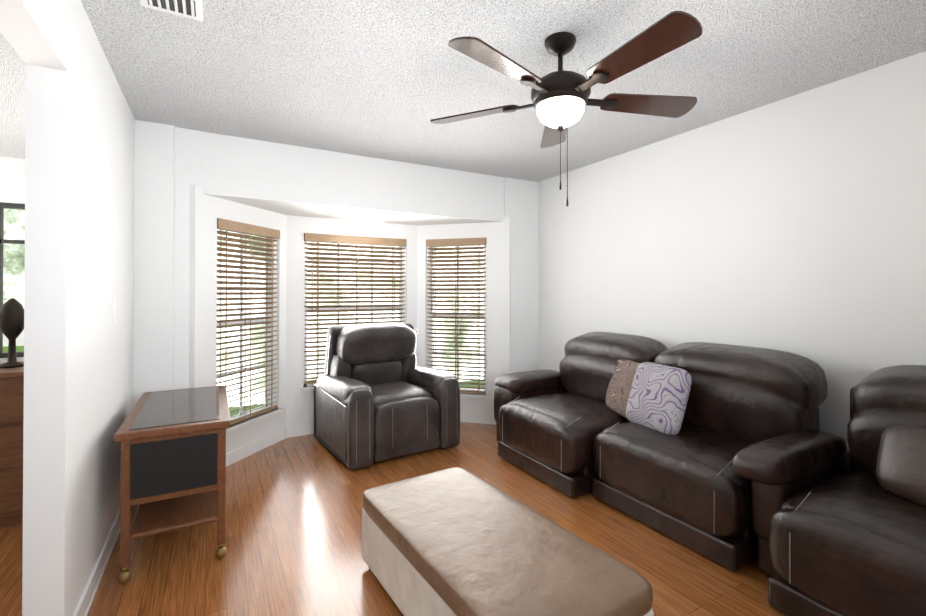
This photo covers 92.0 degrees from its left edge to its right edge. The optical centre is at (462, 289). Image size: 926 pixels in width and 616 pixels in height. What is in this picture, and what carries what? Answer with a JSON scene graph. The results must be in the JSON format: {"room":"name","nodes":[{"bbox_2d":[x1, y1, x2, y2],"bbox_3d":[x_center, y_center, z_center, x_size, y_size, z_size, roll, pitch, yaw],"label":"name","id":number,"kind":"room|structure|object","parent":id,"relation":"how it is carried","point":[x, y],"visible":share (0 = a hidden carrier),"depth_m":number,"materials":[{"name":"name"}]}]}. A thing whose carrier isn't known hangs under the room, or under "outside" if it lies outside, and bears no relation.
{"room":"living room","nodes":[
{"label":"living room","id":0,"kind":"room"},
{"bbox_2d":[0,156,24,362],"bbox_3d":[-4.107,0.109,3.668,2.460,2.440,0.130,0,0,-29],"label":"wall","id":1,"kind":"structure","parent":0,"point":[12,180],"depth_m":3.77,"materials":[{"name":"white paint"}]},
{"bbox_2d":[0,202,24,357],"bbox_3d":[-4.024,-0.076,3.716,1.450,1.310,0.070,0,0,-29],"label":"window","id":2,"kind":"structure","parent":1,"relation":"in","point":[3,205],"depth_m":3.78,"materials":[{"name":"grey"}]},
{"bbox_2d":[3,330,23,352],"bbox_3d":[-5.282,0.910,3.859,4.600,1.440,0.060,0,0,-29],"label":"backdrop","id":3,"kind":"object","parent":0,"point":[20,343],"depth_m":4.37,"materials":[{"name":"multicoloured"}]},
{"bbox_2d":[0,0,134,615],"bbox_3d":[-0.904,0.086,0.573,0.110,2.440,5.400,0,0,-29],"label":"wall","id":4,"kind":"structure","parent":0,"point":[79,245],"depth_m":1.64,"materials":[{"name":"white paint"}]},
{"bbox_2d":[73,508,119,615],"bbox_3d":[-1.778,1.274,2.256,0.016,0.090,1.545,0,0,-29],"label":"baseboard","id":5,"kind":"structure","parent":4,"relation":"attached to","point":[88,595],"depth_m":2.00,"materials":[{"name":"white wood"}]},
{"bbox_2d":[133,120,174,406],"bbox_3d":[-2.072,0.104,2.999,0.220,2.440,0.025,0,0,-29],"label":"wall","id":6,"kind":"structure","parent":0,"point":[153,336],"depth_m":2.99,"materials":[{"name":"white paint"}]},
{"bbox_2d":[189,185,285,453],"bbox_3d":[-1.775,0.303,3.599,0.120,2.050,1.019,0,0,16],"label":"wall","id":7,"kind":"structure","parent":0,"point":[206,211],"depth_m":3.25,"materials":[{"name":"white paint"}]},
{"bbox_2d":[216,233,282,432],"bbox_3d":[-1.756,0.276,3.618,0.145,1.595,0.729,0,0,16],"label":"window","id":8,"kind":"structure","parent":7,"relation":"in","point":[235,426],"depth_m":3.87,"materials":[{"name":"white"}]},
{"bbox_2d":[216,218,279,424],"bbox_3d":[-1.729,0.259,3.610,0.080,1.558,0.676,0,0,15],"label":"window blind","id":9,"kind":"object","parent":8,"relation":"attached to","point":[225,225],"visible":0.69,"depth_m":3.59,"materials":[{"name":"brown wood"}]},
{"bbox_2d":[226,427,286,466],"bbox_3d":[-1.709,1.283,3.573,0.016,0.090,0.919,0,0,16],"label":"baseboard","id":10,"kind":"structure","parent":7,"relation":"attached to","point":[240,453],"depth_m":3.63,"materials":[{"name":"white wood"}]},
{"bbox_2d":[286,215,416,426],"bbox_3d":[-1.062,0.309,4.389,1.380,2.050,0.120,0,0,-29],"label":"wall","id":11,"kind":"structure","parent":0,"point":[297,227],"depth_m":4.09,"materials":[{"name":"white paint"}]},
{"bbox_2d":[286,424,313,437],"bbox_3d":[-1.029,1.289,4.323,1.280,0.090,0.016,0,0,-29],"label":"baseboard","id":12,"kind":"structure","parent":11,"relation":"attached to","point":[300,430],"depth_m":4.07,"materials":[{"name":"white wood"}]},
{"bbox_2d":[301,241,405,390],"bbox_3d":[-1.043,0.207,4.386,1.050,1.445,0.145,0,0,-29],"label":"window","id":13,"kind":"structure","parent":11,"relation":"in","point":[306,387],"depth_m":4.34,"materials":[{"name":"white"}]},
{"bbox_2d":[304,233,405,383],"bbox_3d":[-1.028,0.180,4.359,0.996,1.388,0.080,0,0,-29],"label":"window blind","id":14,"kind":"object","parent":13,"relation":"attached to","point":[360,241],"visible":0.6,"depth_m":4.32,"materials":[{"name":"brown wood"}]},
{"bbox_2d":[173,127,537,389],"bbox_3d":[-0.722,0.110,3.842,3.620,2.440,0.130,0,0,-29],"label":"wall","id":15,"kind":"structure","parent":0,"point":[238,168],"depth_m":3.67,"materials":[{"name":"white paint"}]},
{"bbox_2d":[226,199,484,224],"bbox_3d":[-0.936,-0.727,4.170,2.520,0.120,0.640,0,0,-29],"label":"ceiling","id":16,"kind":"structure","parent":0,"point":[306,211],"depth_m":4.00,"materials":[{"name":"white paint"}]},
{"bbox_2d":[0,422,785,615],"bbox_3d":[-0.887,1.363,1.507,6.180,0.100,7.030,0,0,-29],"label":"floor","id":17,"kind":"structure","parent":0,"point":[293,544],"depth_m":2.25,"materials":[{"name":"brown wood"}]},
{"bbox_2d":[0,361,23,527],"bbox_3d":[-2.914,0.891,2.522,1.360,0.860,0.525,0,0,-29],"label":"dresser","id":18,"kind":"object","parent":17,"relation":"on","point":[11,436],"depth_m":2.48,"materials":[{"name":"brown wood"}]},
{"bbox_2d":[0,298,23,367],"bbox_3d":[-2.689,0.257,2.667,0.130,0.410,0.130,0,0,-29],"label":"figurine","id":19,"kind":"object","parent":18,"relation":"on","point":[11,319],"visible":0.94,"depth_m":2.64,"materials":[{"name":"brown metal"}]},
{"bbox_2d":[114,385,230,583],"bbox_3d":[-1.560,0.979,2.476,0.454,0.683,0.950,0,0,-29],"label":"cart","id":20,"kind":"object","parent":17,"relation":"on","point":[173,463],"visible":1,"depth_m":2.13,"materials":[{"name":"brown wood"}]},
{"bbox_2d":[314,323,459,469],"bbox_3d":[-0.672,0.812,3.861,0.978,1.016,0.941,0,-1,-34],"label":"recliner","id":21,"kind":"object","parent":17,"relation":"on","point":[379,395],"visible":1,"depth_m":3.66,"materials":[{"name":"black leather"}]},
{"bbox_2d":[362,467,653,615],"bbox_3d":[0.069,1.130,1.792,0.580,0.370,1.210,0,0,-33],"label":"ottoman","id":22,"kind":"object","parent":17,"relation":"on","point":[456,541],"visible":1,"depth_m":1.64,"materials":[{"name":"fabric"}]},
{"bbox_2d":[494,332,925,615],"bbox_3d":[1.359,0.824,2.531,0.958,0.970,3.395,0,0,-29],"label":"sofa","id":23,"kind":"object","parent":17,"relation":"on","point":[733,458],"visible":1,"depth_m":2.24,"materials":[{"name":"leather"}]},
{"bbox_2d":[0,0,925,181],"bbox_3d":[-0.887,-1.177,1.525,6.180,0.100,7.030,0,0,-29],"label":"ceiling","id":24,"kind":"structure","parent":0,"point":[386,79],"depth_m":2.25,"materials":[{"name":"white paint"}]},
{"bbox_2d":[140,0,202,20],"bbox_3d":[-1.132,-1.115,1.737,0.210,0.021,0.160,0,0,-29],"label":"ceiling vent","id":25,"kind":"object","parent":24,"relation":"in","point":[192,9],"visible":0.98,"depth_m":1.76,"materials":[{"name":"silver metal"}]},
{"bbox_2d":[430,11,702,205],"bbox_3d":[0.459,-0.748,1.974,1.268,0.750,1.224,0,0,-29],"label":"ceiling fan","id":26,"kind":"object","parent":24,"relation":"hanging from","point":[560,99],"visible":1,"depth_m":1.91,"materials":[{"name":"brown wood"}]},
{"bbox_2d":[417,216,510,414],"bbox_3d":[-0.016,0.311,4.582,1.019,2.050,0.120,0,0,16],"label":"wall","id":27,"kind":"structure","parent":0,"point":[496,235],"depth_m":4.44,"materials":[{"name":"white paint"}]},
{"bbox_2d":[427,245,487,397],"bbox_3d":[-0.064,0.283,4.583,0.684,1.595,0.145,0,0,16],"label":"window","id":28,"kind":"structure","parent":27,"relation":"in","point":[472,395],"depth_m":4.62,"materials":[{"name":"white"}]},
{"bbox_2d":[426,238,485,393],"bbox_3d":[-0.071,0.266,4.556,0.630,1.558,0.080,0,0,15],"label":"window blind","id":29,"kind":"object","parent":28,"relation":"attached to","point":[451,244],"visible":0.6,"depth_m":4.55,"materials":[{"name":"brown wood"}]},
{"bbox_2d":[460,412,495,424],"bbox_3d":[-0.035,1.290,4.509,0.919,0.090,0.016,0,0,16],"label":"baseboard","id":30,"kind":"structure","parent":27,"relation":"attached to","point":[477,418],"depth_m":4.45,"materials":[{"name":"white wood"}]},
{"bbox_2d":[538,51,925,450],"bbox_3d":[2.119,0.099,2.337,0.130,2.440,5.530,0,0,-29],"label":"wall","id":31,"kind":"structure","parent":0,"point":[795,224],"depth_m":2.69,"materials":[{"name":"white paint"}]},
{"label":"outside","id":32,"kind":"structure","parent":0,"visible":0},
{"bbox_2d":[3,208,24,307],"bbox_3d":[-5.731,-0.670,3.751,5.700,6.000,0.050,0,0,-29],"label":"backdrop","id":33,"kind":"structure","parent":32,"point":[14,262],"depth_m":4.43,"materials":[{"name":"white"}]},
{"bbox_2d":[217,229,483,406],"bbox_3d":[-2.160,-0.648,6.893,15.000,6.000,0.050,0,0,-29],"label":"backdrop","id":34,"kind":"structure","parent":32,"point":[233,403],"depth_m":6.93,"materials":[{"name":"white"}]},
{"bbox_2d":[229,379,483,416],"bbox_3d":[-1.367,1.667,5.458,15.000,0.050,3.200,0,0,-29],"label":"ground","id":35,"kind":"structure","parent":32,"point":[231,409],"depth_m":6.39,"materials":[{"name":"green plant"}]}
]}

